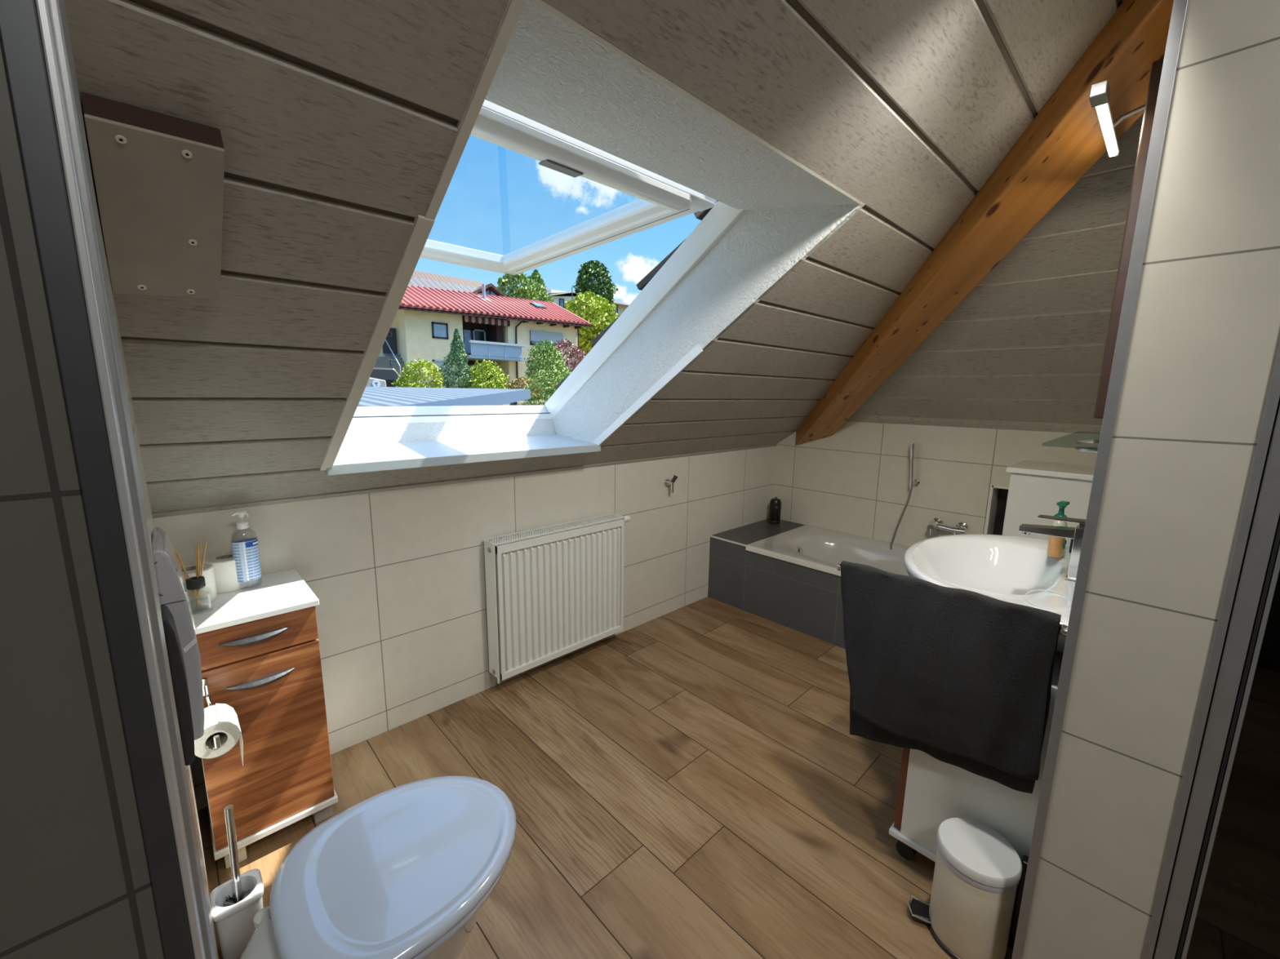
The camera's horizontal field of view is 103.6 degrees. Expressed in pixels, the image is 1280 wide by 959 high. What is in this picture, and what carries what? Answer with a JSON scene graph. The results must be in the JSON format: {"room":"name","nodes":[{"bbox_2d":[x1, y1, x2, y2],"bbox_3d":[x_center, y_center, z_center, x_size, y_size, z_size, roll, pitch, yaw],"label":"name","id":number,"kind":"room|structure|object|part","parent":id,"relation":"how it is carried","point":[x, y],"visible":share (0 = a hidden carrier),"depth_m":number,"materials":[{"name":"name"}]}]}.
{"room":"bathroom","nodes":[
{"label":"bathroom","id":0,"kind":"room"},
{"bbox_2d":[0,40,218,958],"bbox_3d":[-0.742,0.103,-0.470,1.692,2.850,3.702,-8,13,-43],"label":"wall","id":1,"kind":"structure","parent":0,"point":[75,882],"depth_m":0.33,"materials":[{"name":"tile"}]},
{"bbox_2d":[0,0,194,958],"bbox_3d":[-0.390,0.256,0.407,0.016,2.060,0.094,-8,13,-43],"label":"trim","id":2,"kind":"structure","parent":1,"relation":"attached to","point":[20,39],"depth_m":0.32,"materials":[{"name":"metal"}]},
{"bbox_2d":[35,0,205,958],"bbox_3d":[-0.376,0.251,0.406,0.005,2.070,0.074,-8,13,-43],"label":"trim","id":3,"kind":"structure","parent":1,"relation":"attached to","point":[44,9],"depth_m":0.33,"materials":[{"name":"metal"}]},
{"bbox_2d":[50,0,215,958],"bbox_3d":[-0.400,0.271,0.438,0.008,2.020,0.080,-8,13,-43],"label":"trim","id":4,"kind":"structure","parent":1,"relation":"attached to","point":[59,11],"depth_m":0.37,"materials":[{"name":"metal"}]},
{"bbox_2d":[160,604,195,766],"bbox_3d":[-0.744,0.330,0.814,0.018,0.252,0.075,-8,13,-43],"label":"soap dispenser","id":5,"kind":"object","parent":1,"relation":"attached to","point":[176,664],"visible":0.99,"depth_m":0.79,"materials":[{"name":"plastic"}]},
{"bbox_2d":[151,527,204,740],"bbox_3d":[-0.847,0.276,0.924,0.045,0.354,0.192,-8,13,-43],"label":"dispenser","id":6,"kind":"object","parent":1,"relation":"attached to","point":[173,593],"visible":0.68,"depth_m":0.86,"materials":[{"name":"grey plastic"}]},
{"bbox_2d":[201,677,221,748],"bbox_3d":[-1.100,0.585,1.254,0.062,0.123,0.161,-8,13,-43],"label":"paper holder","id":7,"kind":"object","parent":1,"relation":"attached to","point":[206,690],"visible":0.38,"depth_m":1.30,"materials":[{"name":"silver metal"}]},
{"bbox_2d":[194,703,243,766],"bbox_3d":[-1.072,0.658,1.275,0.094,0.144,0.100,-8,13,-43],"label":"toilet roll","id":8,"kind":"object","parent":7,"relation":"hanging from","point":[222,719],"visible":0.82,"depth_m":1.25,"materials":[{"name":"paper"}]},
{"bbox_2d":[152,446,775,810],"bbox_3d":[-0.243,0.447,2.755,3.670,1.088,0.120,-8,13,-43],"label":"wall","id":9,"kind":"structure","parent":0,"point":[397,578],"depth_m":2.09,"materials":[{"name":"beige tile"}]},
{"bbox_2d":[324,434,600,475],"bbox_3d":[-0.709,-0.123,2.101,1.118,0.058,0.349,-8,13,-43],"label":"window sill","id":10,"kind":"structure","parent":9,"relation":"attached to","point":[357,459],"depth_m":1.97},
{"bbox_2d":[151,444,777,518],"bbox_3d":[-0.201,-0.077,2.605,3.360,0.020,0.011,-8,13,-43],"label":"trim","id":11,"kind":"structure","parent":9,"relation":"attached to","point":[184,512],"depth_m":1.93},
{"bbox_2d":[483,513,630,684],"bbox_3d":[-0.367,0.538,2.484,0.810,0.643,0.118,-8,13,-43],"label":"radiator","id":12,"kind":"object","parent":9,"relation":"attached to","point":[553,592],"visible":1,"depth_m":2.37,"materials":[{"name":"metal"}]},
{"bbox_2d":[483,513,625,546],"bbox_3d":[-0.378,0.230,2.405,0.744,0.008,0.092,-8,13,-43],"label":"grille","id":13,"kind":"object","parent":12,"relation":"attached to","point":[547,532],"depth_m":2.35,"materials":[{"name":"metal"}]},
{"bbox_3d":[-0.089,0.213,2.678,0.074,0.036,0.036,-8,13,-43],"label":"valve knob","id":14,"kind":"part","parent":12,"relation":"part of","materials":[{"name":"white plastic"}]},
{"bbox_2d":[320,0,866,471],"bbox_3d":[-0.428,-0.550,1.759,1.182,0.988,1.874,-8,13,-43],"label":"window","id":15,"kind":"structure","parent":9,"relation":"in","point":[550,73],"depth_m":1.39,"materials":[{"name":"white paint"}]},
{"bbox_2d":[350,200,746,425],"bbox_3d":[-0.455,-0.602,1.760,1.175,0.918,1.313,-8,13,-43],"label":"window","id":16,"kind":"structure","parent":15,"relation":"attached to","point":[722,217],"depth_m":2.09,"materials":[{"name":"white paint"}]},
{"bbox_2d":[352,412,550,417],"bbox_3d":[-0.849,-0.269,2.233,1.085,0.039,0.009,-8,13,-43],"label":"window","id":17,"kind":"structure","parent":16,"relation":"attached to","point":[542,412],"depth_m":2.22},
{"bbox_3d":[-0.599,-0.775,1.901,1.075,0.597,1.377,-8,13,-43],"label":"window sash","id":18,"kind":"part","parent":15,"relation":"part of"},
{"bbox_2d":[663,475,678,493],"bbox_3d":[0.184,0.023,2.960,0.074,0.103,0.044,7,12,33],"label":"tap","id":19,"kind":"object","parent":9,"relation":"attached to","point":[667,482],"visible":1,"depth_m":2.94,"materials":[{"name":"silver metal"}]},
{"bbox_3d":[0.202,-0.003,2.948,0.040,0.047,0.024,-2,10,-15],"label":"tap handle","id":20,"kind":"part","parent":19,"relation":"part of","materials":[{"name":"metal"}]},
{"bbox_2d":[64,0,1123,513],"bbox_3d":[0.132,-0.682,1.098,5.060,1.707,2.477,-8,13,-43],"label":"ceiling","id":21,"kind":"structure","parent":0,"point":[336,120],"depth_m":1.01,"materials":[{"name":"grey wood"}]},
{"bbox_2d":[80,91,224,298],"bbox_3d":[-0.710,-0.391,0.748,0.136,0.207,0.274,-8,13,-43],"label":"access panel","id":22,"kind":"object","parent":21,"relation":"attached to","point":[158,177],"visible":1,"depth_m":0.70,"materials":[{"name":"brown wood"}]},
{"bbox_2d":[795,0,1173,445],"bbox_3d":[1.195,-0.684,2.286,0.191,1.322,2.501,1,10,1],"label":"roof beam","id":23,"kind":"structure","parent":21,"relation":"attached to","point":[1064,140],"depth_m":1.53,"materials":[{"name":"brown wood"}]},
{"bbox_2d":[198,596,1013,958],"bbox_3d":[0.535,1.273,1.002,5.193,0.122,3.730,-8,13,-43],"label":"floor","id":24,"kind":"structure","parent":0,"point":[691,781],"depth_m":1.71,"materials":[{"name":"brown wood"}]},
{"bbox_2d":[208,868,263,958],"bbox_3d":[-0.976,1.071,1.229,0.100,0.158,0.096,-8,13,-43],"label":"brush holder","id":25,"kind":"object","parent":24,"relation":"on","point":[234,924],"visible":0.85,"depth_m":1.20,"materials":[{"name":"ceramic"}]},
{"bbox_2d":[222,804,251,906],"bbox_3d":[-0.974,0.940,1.207,0.067,0.327,0.068,-8,13,-43],"label":"toilet brush","id":26,"kind":"object","parent":25,"relation":"in","point":[238,895],"visible":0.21,"depth_m":1.21,"materials":[{"name":"silver metal"}]},
{"bbox_3d":[-0.976,0.938,1.215,0.017,0.326,0.029,-1,10,-13],"label":"brush handle","id":27,"kind":"part","parent":26,"relation":"part of","materials":[{"name":"silver metal"}]},
{"bbox_2d":[191,568,337,869],"bbox_3d":[-1.174,0.714,1.559,0.303,0.745,0.365,-8,13,-43],"label":"base cabinet","id":28,"kind":"object","parent":24,"relation":"on","point":[258,642],"visible":0.84,"depth_m":1.45,"materials":[{"name":"brown wood"}]},
{"bbox_2d":[174,541,206,607],"bbox_3d":[-1.227,0.271,1.380,0.082,0.186,0.067,-8,13,-43],"label":"reed diffuser","id":29,"kind":"object","parent":28,"relation":"on","point":[197,582],"visible":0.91,"depth_m":1.39,"materials":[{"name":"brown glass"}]},
{"bbox_2d":[180,563,217,607],"bbox_3d":[-1.287,0.304,1.445,0.104,0.099,0.104,-8,13,-43],"label":"toilet roll","id":30,"kind":"object","parent":28,"relation":"on","point":[207,593],"visible":0.38,"depth_m":1.44,"materials":[{"name":"paper"}]},
{"bbox_2d":[204,552,249,593],"bbox_3d":[-1.273,0.286,1.550,0.104,0.099,0.104,-8,13,-43],"label":"toilet roll","id":31,"kind":"object","parent":28,"relation":"on","point":[224,565],"visible":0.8,"depth_m":1.51,"materials":[{"name":"paper"}]},
{"bbox_2d":[231,510,262,582],"bbox_3d":[-1.210,0.214,1.545,0.064,0.242,0.048,-8,13,-43],"label":"bottle","id":32,"kind":"object","parent":28,"relation":"on","point":[246,554],"visible":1,"depth_m":1.53,"materials":[{"name":"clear plastic"}]},
{"bbox_2d":[242,541,257,581],"bbox_3d":[-1.188,0.247,1.547,0.008,0.122,0.043,5,11,21],"label":"label","id":33,"kind":"object","parent":32,"relation":"attached to","point":[250,548],"depth_m":1.54,"materials":[{"name":"blue paper"}]},
{"bbox_3d":[-1.055,0.442,1.385,0.157,0.024,0.025,-8,13,-43],"label":"handle","id":34,"kind":"part","parent":28,"relation":"part of","materials":[{"name":"metal"}]},
{"bbox_3d":[-1.068,0.438,1.399,0.289,0.104,0.016,-8,13,-43],"label":"drawer","id":35,"kind":"part","parent":28,"relation":"part of","materials":[{"name":"brown wood"}]},
{"bbox_3d":[-1.057,0.569,1.407,0.157,0.024,0.025,-8,13,-43],"label":"handle","id":36,"kind":"part","parent":28,"relation":"part of","materials":[{"name":"metal"}]},
{"bbox_3d":[-1.072,0.755,1.454,0.289,0.528,0.016,-8,13,-43],"label":"door","id":37,"kind":"part","parent":28,"relation":"part of","materials":[{"name":"brown wood"}]},
{"bbox_3d":[-1.184,1.006,1.615,0.301,0.018,0.349,-8,13,-43],"label":"board","id":38,"kind":"part","parent":28,"relation":"part of","materials":[{"name":"white paint"}]},
{"bbox_2d":[240,776,515,958],"bbox_3d":[-0.501,0.968,1.028,0.520,0.443,0.396,-8,13,-43],"label":"toilet","id":39,"kind":"object","parent":24,"relation":"on","point":[408,871],"visible":1,"depth_m":0.97,"materials":[{"name":"ceramic"}]},
{"bbox_3d":[-0.510,0.947,1.015,0.493,0.288,0.352,-8,13,-43],"label":"bowl","id":40,"kind":"part","parent":39,"relation":"part of","materials":[{"name":"ceramic"}]},
{"bbox_3d":[-0.471,0.785,1.023,0.432,0.022,0.380,-8,13,-43],"label":"seat","id":41,"kind":"part","parent":39,"relation":"part of","materials":[{"name":"plastic"}]},
{"bbox_2d":[706,518,844,648],"bbox_3d":[1.243,0.641,3.096,0.751,0.430,1.490,-8,13,-43],"label":"tub surround","id":42,"kind":"object","parent":24,"relation":"on","point":[807,601],"visible":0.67,"depth_m":3.04,"materials":[{"name":"tile"}]},
{"bbox_2d":[768,497,781,524],"bbox_3d":[0.988,0.223,3.679,0.082,0.192,0.082,-8,13,-43],"label":"canister","id":43,"kind":"object","parent":42,"relation":"on","point":[775,510],"visible":1,"depth_m":3.65,"materials":[{"name":"plastic"}]},
{"bbox_2d":[745,524,909,576],"bbox_3d":[1.341,0.628,2.984,0.758,0.368,1.200,-8,13,-43],"label":"bathtub","id":44,"kind":"object","parent":42,"relation":"in","point":[815,548],"visible":0.43,"depth_m":3.24,"materials":[{"name":"ceramic"}]},
{"bbox_3d":[1.024,0.463,3.216,0.060,0.061,0.038,-8,13,-43],"label":"overflow knob","id":45,"kind":"part","parent":44,"relation":"part of","materials":[{"name":"silver metal"}]},
{"bbox_2d":[907,817,1028,958],"bbox_3d":[0.826,1.033,1.270,0.174,0.267,0.232,-8,13,-43],"label":"pedal bin","id":46,"kind":"object","parent":24,"relation":"on","point":[978,873],"visible":0.96,"depth_m":1.21,"materials":[{"name":"cream-white lacquered metal"},{"name":"white plastic"},{"name":"black plastic"}]},
{"bbox_3d":[0.834,0.916,1.243,0.174,0.027,0.174,-8,13,-43],"label":"lid","id":47,"kind":"part","parent":46,"relation":"part of","materials":[{"name":"white plastic"}]},
{"bbox_2d":[888,653,1062,924],"bbox_3d":[1.151,0.765,1.604,0.809,0.689,0.338,-8,13,-43],"label":"vanity cabinet","id":48,"kind":"object","parent":24,"relation":"on","point":[931,792],"visible":0.26,"depth_m":1.36,"materials":[{"name":"white plastic"}]},
{"bbox_3d":[0.902,0.719,1.567,0.386,0.592,0.018,-8,13,-43],"label":"door","id":49,"kind":"part","parent":48,"relation":"part of","materials":[{"name":"brown wood"}]},
{"bbox_3d":[1.147,1.024,1.649,0.809,0.017,0.338,-8,13,-43],"label":"board","id":50,"kind":"part","parent":48,"relation":"part of","materials":[{"name":"white paint"}]},
{"bbox_2d":[903,533,1075,654],"bbox_3d":[1.114,0.328,1.585,0.856,0.157,0.486,-8,13,-43],"label":"washbasin","id":51,"kind":"object","parent":48,"relation":"in","point":[1016,570],"visible":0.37,"depth_m":1.71,"materials":[{"name":"ceramic"}]},
{"bbox_2d":[1018,515,1085,581],"bbox_3d":[1.192,0.189,1.444,0.052,0.170,0.173,-8,13,-43],"label":"faucet","id":52,"kind":"object","parent":51,"relation":"on","point":[1075,533],"visible":0.56,"depth_m":1.41,"materials":[{"name":"silver metal"}]},
{"bbox_3d":[1.203,0.117,1.420,0.036,0.020,0.128,-8,13,-43],"label":"lever","id":53,"kind":"part","parent":52,"relation":"part of","materials":[{"name":"silver metal"}]},
{"bbox_2d":[1046,501,1069,557],"bbox_3d":[1.337,0.159,1.605,0.063,0.176,0.045,-8,13,-43],"label":"soap bottle","id":54,"kind":"object","parent":51,"relation":"on","point":[1056,545],"visible":0.71,"depth_m":1.59,"materials":[{"name":"orange plastic"}]},
{"bbox_2d":[1069,538,1073,552],"bbox_3d":[1.459,0.216,1.656,0.080,0.050,0.060,-8,13,-43],"label":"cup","id":55,"kind":"object","parent":51,"relation":"on","point":[1072,540],"visible":0.2,"depth_m":1.65,"materials":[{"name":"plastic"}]},
{"bbox_2d":[1002,460,1094,543],"bbox_3d":[2.040,0.455,2.477,0.393,1.028,0.435,-8,13,-43],"label":"base cabinet","id":56,"kind":"object","parent":24,"relation":"on","point":[1035,489],"visible":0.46,"depth_m":2.35,"materials":[{"name":"plastic"}]},
{"bbox_2d":[555,200,718,390],"bbox_3d":[0.524,-0.873,2.582,1.400,1.275,1.962,-8,13,-43],"label":"roof tiling","id":57,"kind":"structure","parent":0,"point":[700,215],"depth_m":2.08,"materials":[{"name":"tile"}]},
{"bbox_2d":[772,421,1100,546],"bbox_3d":[2.345,0.260,2.542,0.170,1.600,3.700,-8,13,-43],"label":"wall","id":58,"kind":"structure","parent":0,"point":[854,480],"depth_m":3.13,"materials":[{"name":"beige tile"}]},
{"bbox_2d":[889,443,938,550],"bbox_3d":[1.688,0.129,3.046,0.254,0.692,0.081,8,12,37],"label":"shower","id":59,"kind":"object","parent":58,"relation":"attached to","point":[912,482],"visible":0.82,"depth_m":3.03,"materials":[{"name":"silver metal"}]},
{"bbox_2d":[927,517,968,535],"bbox_3d":[1.786,0.288,2.933,0.112,0.088,0.190,-8,13,-43],"label":"mixer","id":60,"kind":"object","parent":58,"relation":"attached to","point":[936,523],"visible":0.97,"depth_m":2.93,"materials":[{"name":"silver metal"}]},
{"bbox_3d":[1.725,0.287,2.970,0.073,0.075,0.053,-8,13,-43],"label":"lever","id":61,"kind":"part","parent":60,"relation":"part of","materials":[{"name":"silver metal"}]},
{"bbox_3d":[1.845,0.295,2.874,0.040,0.040,0.023,-8,13,-43],"label":"temperature knob","id":62,"kind":"part","parent":60,"relation":"part of","materials":[{"name":"silver metal"}]},
{"bbox_2d":[846,414,1102,434],"bbox_3d":[1.807,-0.328,2.874,0.029,0.056,1.530,-8,13,-43],"label":"trim","id":63,"kind":"structure","parent":58,"relation":"attached to","point":[996,424],"depth_m":2.78,"materials":[{"name":"grey wood"}]},
{"bbox_2d":[983,484,1008,534],"bbox_3d":[2.082,0.224,2.798,0.154,0.376,0.236,-8,13,-43],"label":"trim","id":64,"kind":"structure","parent":58,"relation":"attached to","point":[993,491],"depth_m":2.84,"materials":[{"name":"white wood"}]},
{"bbox_2d":[853,113,1143,425],"bbox_3d":[1.256,-0.771,2.311,1.518,1.046,1.615,-8,13,-43],"label":"wall","id":65,"kind":"structure","parent":0,"point":[1027,344],"depth_m":2.13,"materials":[{"name":"grey wood"}]},
{"bbox_2d":[1022,0,1279,958],"bbox_3d":[1.704,-0.071,1.613,2.150,2.550,0.183,-8,13,-43],"label":"wall","id":66,"kind":"structure","parent":0,"point":[1204,341],"depth_m":0.87,"materials":[{"name":"tile"}]},
{"bbox_2d":[836,564,1067,636],"bbox_3d":[0.768,0.306,1.285,0.048,0.051,0.538,-8,13,-43],"label":"towel rail","id":67,"kind":"object","parent":66,"relation":"attached to","point":[1062,630],"visible":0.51,"depth_m":1.11,"materials":[{"name":"silver metal"}]},
{"bbox_2d":[840,560,1061,794],"bbox_3d":[0.754,0.530,1.324,0.074,0.538,0.504,-8,13,-43],"label":"hand towel","id":68,"kind":"object","parent":67,"relation":"hanging from","point":[962,678],"visible":1,"depth_m":1.26,"materials":[{"name":"fabric"}]},
{"bbox_2d":[1075,431,1101,453],"bbox_3d":[1.333,-0.118,1.473,0.710,0.034,0.147,-8,13,-43],"label":"shelf bracket","id":69,"kind":"object","parent":66,"relation":"attached to","point":[1095,442],"visible":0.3,"depth_m":1.23,"materials":[{"name":"silver metal"}]},
{"bbox_2d":[1011,0,1188,958],"bbox_3d":[0.869,0.055,0.962,0.034,2.300,0.017,-8,13,-43],"label":"trim","id":70,"kind":"structure","parent":66,"relation":"attached to","point":[1177,18],"depth_m":0.93,"materials":[{"name":"metal"}]},
{"bbox_2d":[1093,57,1164,418],"bbox_3d":[1.353,-0.556,1.352,0.650,0.765,0.054,-8,13,-43],"label":"wall mirror","id":71,"kind":"object","parent":66,"relation":"attached to","point":[1157,66],"visible":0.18,"depth_m":1.14,"materials":[{"name":"brown wood"}]},
{"bbox_2d":[1088,80,1145,158],"bbox_3d":[1.152,-0.858,1.161,0.413,0.063,0.132,-8,13,-43],"label":"lamp","id":72,"kind":"object","parent":71,"relation":"attached to","point":[1100,92],"visible":0.94,"depth_m":1.16,"materials":[{"name":"white plastic"}]},
{"bbox_3d":[1.204,-0.876,1.203,0.012,0.038,0.124,-8,13,-43],"label":"arm","id":73,"kind":"part","parent":72,"relation":"part of"},
{"bbox_2d":[1142,342,1279,958],"bbox_3d":[0.993,0.031,0.819,0.024,2.400,0.012,-8,13,-43],"label":"trim","id":74,"kind":"structure","parent":66,"relation":"attached to","point":[1273,395],"depth_m":0.85,"materials":[{"name":"metal"}]},
{"bbox_3d":[1.533,0.034,0.255,0.030,2.600,1.540,-8,13,-43],"label":"wall","id":75,"kind":"structure","parent":0,"visible":0},
{"bbox_2d":[1151,396,1279,958],"bbox_3d":[1.285,0.234,0.549,0.032,2.100,0.826,-8,13,-43],"label":"door frame","id":76,"kind":"structure","parent":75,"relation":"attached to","point":[1222,901],"depth_m":0.86,"materials":[{"name":"metal"}]},
{"bbox_3d":[1.298,0.236,0.535,0.006,2.000,0.788,-8,13,-43],"label":"door glass","id":77,"kind":"part","parent":76,"relation":"part of","materials":[{"name":"glass"}]},
{"label":"outside","id":78,"kind":"structure","parent":0,"visible":0},
{"bbox_2d":[465,361,580,405],"bbox_3d":[-9.119,-11.045,56.503,115.000,16.000,88.000,-8,13,-43],"label":"hill","id":79,"kind":"structure","parent":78,"point":[518,403],"depth_m":21.39,"materials":[{"name":"green plant"}]},
{"bbox_2d":[365,377,386,386],"bbox_3d":[-5.480,-0.258,10.453,0.569,3.717,0.507,-8,13,-43],"label":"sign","id":80,"kind":"object","parent":79,"relation":"on","point":[372,382],"visible":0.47,"depth_m":10.01,"materials":[{"name":"white plastic"}]},
{"bbox_2d":[373,356,390,368],"bbox_3d":[-13.911,-5.358,25.846,1.900,1.900,0.600,-8,13,-43],"label":"wall","id":81,"kind":"structure","parent":79,"relation":"on","point":[382,362],"depth_m":25.94,"materials":[{"name":"concrete"}]},
{"bbox_2d":[369,367,402,386],"bbox_3d":[-11.454,-4.111,21.548,2.143,1.329,1.640,-8,13,-43],"label":"parked vehicle","id":82,"kind":"object","parent":79,"relation":"on","point":[388,375],"visible":0.18,"depth_m":21.23,"materials":[{"name":"metal"}]},
{"bbox_2d":[391,358,444,387],"bbox_3d":[-8.785,-3.769,20.299,1.826,2.194,2.076,1,10,-1],"label":"bush","id":83,"kind":"object","parent":79,"relation":"on","point":[408,375],"visible":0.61,"depth_m":19.89,"materials":[{"name":"green plant"}]},
{"bbox_2d":[357,386,530,406],"bbox_3d":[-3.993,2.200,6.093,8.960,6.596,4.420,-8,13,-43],"label":"carport roof","id":84,"kind":"structure","parent":79,"relation":"on","point":[371,396],"depth_m":6.65,"materials":[{"name":"metal"}]},
{"bbox_3d":[-2.500,1.522,10.302,0.100,6.540,0.100,-8,13,-43],"label":"post","id":85,"kind":"part","parent":84,"relation":"part of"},
{"bbox_2d":[408,276,481,293],"bbox_3d":[-16.399,-12.530,36.911,9.900,4.400,8.300,-8,13,-43],"label":"roof tiles","id":86,"kind":"structure","parent":79,"relation":"on","point":[415,282],"depth_m":37.04,"materials":[{"name":"grey tile"}]},
{"bbox_2d":[411,270,482,287],"bbox_3d":[-23.880,-17.204,48.105,18.700,7.600,11.200,-8,13,-43],"label":"roof ridge","id":87,"kind":"structure","parent":79,"relation":"on","point":[420,274],"depth_m":50.67,"materials":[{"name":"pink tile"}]},
{"bbox_2d":[438,328,476,388],"bbox_3d":[-7.660,-4.624,21.169,1.524,3.414,1.614,9,13,41],"label":"conifer","id":88,"kind":"object","parent":79,"relation":"on","point":[457,349],"visible":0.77,"depth_m":20.93,"materials":[{"name":"green plant"}]},
{"bbox_2d":[378,284,591,391],"bbox_3d":[-10.950,-8.867,32.055,13.400,6.781,9.300,-8,13,-43],"label":"house","id":89,"kind":"structure","parent":79,"relation":"on","point":[501,330],"depth_m":29.13,"materials":[{"name":"beige paint"}]},
{"bbox_3d":[-13.287,-7.361,26.708,0.710,1.330,0.100,-8,13,-43],"label":"door","id":90,"kind":"part","parent":89,"relation":"part of","materials":[{"name":"grey"}]},
{"bbox_2d":[384,339,419,383],"bbox_3d":[-12.444,-6.184,26.287,1.055,2.618,2.074,-8,13,-43],"label":"stairs","id":91,"kind":"structure","parent":89,"relation":"attached to","point":[386,355],"depth_m":26.28,"materials":[{"name":"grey metal"}]},
{"bbox_3d":[-12.774,-6.131,25.953,2.040,2.618,0.050,10,14,44],"label":"handrail","id":92,"kind":"part","parent":91,"relation":"part of","materials":[{"name":"silver metal"}]},
{"bbox_3d":[-10.852,-8.075,27.308,0.770,0.740,0.030,-8,13,-43],"label":"pane","id":93,"kind":"part","parent":89,"relation":"part of","materials":[{"name":"glass"}]},
{"bbox_3d":[-10.932,-6.181,27.583,0.740,0.610,0.030,-8,13,-43],"label":"pane","id":94,"kind":"part","parent":89,"relation":"part of","materials":[{"name":"clear glass"}]},
{"bbox_3d":[-10.429,-8.152,29.667,1.050,1.400,0.030,-8,13,-43],"label":"pane","id":95,"kind":"part","parent":89,"relation":"part of","materials":[{"name":"glass"}]},
{"bbox_3d":[-9.680,-8.237,30.362,0.800,1.550,0.070,-8,13,-43],"label":"balcony door","id":96,"kind":"part","parent":89,"relation":"part of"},
{"bbox_3d":[-9.687,-8.238,30.369,0.700,1.450,0.030,-8,13,-43],"label":"pane","id":97,"kind":"part","parent":89,"relation":"part of","materials":[{"name":"clear glass"}]},
{"bbox_3d":[-8.462,-7.394,29.015,3.150,0.780,1.050,-8,13,-43],"label":"balcony panel","id":98,"kind":"part","parent":89,"relation":"part of","materials":[{"name":"metal"}]},
{"bbox_3d":[-8.360,-7.801,29.003,3.470,0.130,1.100,-8,13,-43],"label":"balcony rail","id":99,"kind":"part","parent":89,"relation":"part of","materials":[{"name":"white metal"}]},
{"bbox_3d":[-6.804,-11.669,33.557,0.570,0.327,0.720,-8,13,-43],"label":"pane","id":100,"kind":"part","parent":89,"relation":"part of","materials":[{"name":"glass"}]},
{"bbox_3d":[-5.919,-8.892,31.925,2.320,0.750,0.030,-8,13,-43],"label":"pane","id":101,"kind":"part","parent":89,"relation":"part of","materials":[{"name":"glass"}]},
{"bbox_2d":[530,330,563,342],"bbox_3d":[-5.876,-9.002,31.862,2.400,0.610,0.070,-8,13,-43],"label":"roller shutter","id":102,"kind":"object","parent":89,"relation":"hanging from","point":[535,335],"depth_m":31.76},
{"bbox_2d":[459,359,511,389],"bbox_3d":[-6.673,-4.046,21.828,2.389,2.278,1.753,-8,13,-43],"label":"bush","id":103,"kind":"object","parent":79,"relation":"on","point":[477,366],"visible":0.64,"depth_m":21.39,"materials":[{"name":"green plant"}]},
{"bbox_2d":[471,283,507,297],"bbox_3d":[-14.404,-13.505,42.273,3.400,4.550,8.350,-8,13,-43],"label":"house","id":104,"kind":"structure","parent":79,"relation":"on","point":[491,289],"depth_m":39.24,"materials":[{"name":"brown wood"}]},
{"bbox_2d":[496,272,540,301],"bbox_3d":[-10.425,-15.800,44.231,4.877,5.314,3.746,-3,10,-21],"label":"tree","id":105,"kind":"object","parent":79,"relation":"on","point":[527,285],"visible":0.43,"depth_m":43.07,"materials":[{"name":"green plant"}]},
{"bbox_2d":[497,376,543,399],"bbox_3d":[-5.346,-3.852,22.814,2.506,1.595,1.504,-8,13,-43],"label":"bush","id":106,"kind":"object","parent":79,"relation":"on","point":[513,384],"visible":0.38,"depth_m":22.60,"materials":[{"name":"red plant"}]},
{"bbox_2d":[519,269,554,302],"bbox_3d":[-9.874,-17.060,47.397,4.708,5.457,3.758,-4,11,-26],"label":"tree","id":107,"kind":"object","parent":79,"relation":"on","point":[539,282],"visible":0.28,"depth_m":47.04,"materials":[{"name":"green plant"}]},
{"bbox_2d":[518,366,567,405],"bbox_3d":[-3.558,-3.432,21.239,3.852,2.612,2.040,-8,13,-41],"label":"bush","id":108,"kind":"object","parent":79,"relation":"on","point":[544,373],"visible":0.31,"depth_m":20.53,"materials":[{"name":"green plant"}]},
{"bbox_2d":[523,339,572,399],"bbox_3d":[-4.463,-5.241,25.145,2.594,3.362,3.006,2,10,7],"label":"bush","id":109,"kind":"object","parent":79,"relation":"on","point":[549,360],"visible":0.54,"depth_m":24.49,"materials":[{"name":"green plant"}]},
{"bbox_2d":[543,338,587,381],"bbox_3d":[-4.416,-6.317,29.016,2.935,3.467,3.238,4,10,19],"label":"bush","id":110,"kind":"object","parent":79,"relation":"on","point":[576,354],"visible":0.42,"depth_m":28.56,"materials":[{"name":"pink plant"}]},
{"bbox_2d":[516,284,629,316],"bbox_3d":[-7.955,-20.009,61.927,14.800,5.850,11.300,-8,13,-43],"label":"house","id":111,"kind":"structure","parent":79,"relation":"on","point":[560,297],"depth_m":54.46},
{"bbox_3d":[-8.427,-18.963,54.220,0.500,0.900,0.030,-8,13,-43],"label":"pane","id":112,"kind":"part","parent":111,"relation":"part of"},
{"bbox_2d":[564,291,620,356],"bbox_3d":[-4.061,-11.683,40.443,7.533,6.462,5.623,-6,12,-34],"label":"round tree","id":113,"kind":"object","parent":79,"relation":"on","point":[598,305],"visible":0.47,"depth_m":38.79,"materials":[{"name":"green plant"}]},
{"bbox_2d":[573,259,618,321],"bbox_3d":[-4.303,-17.363,48.698,5.455,7.438,3.918,-8,13,-43],"label":"columnar tree","id":114,"kind":"object","parent":79,"relation":"on","point":[587,274],"visible":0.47,"depth_m":47.40,"materials":[{"name":"green plant"}]}
]}

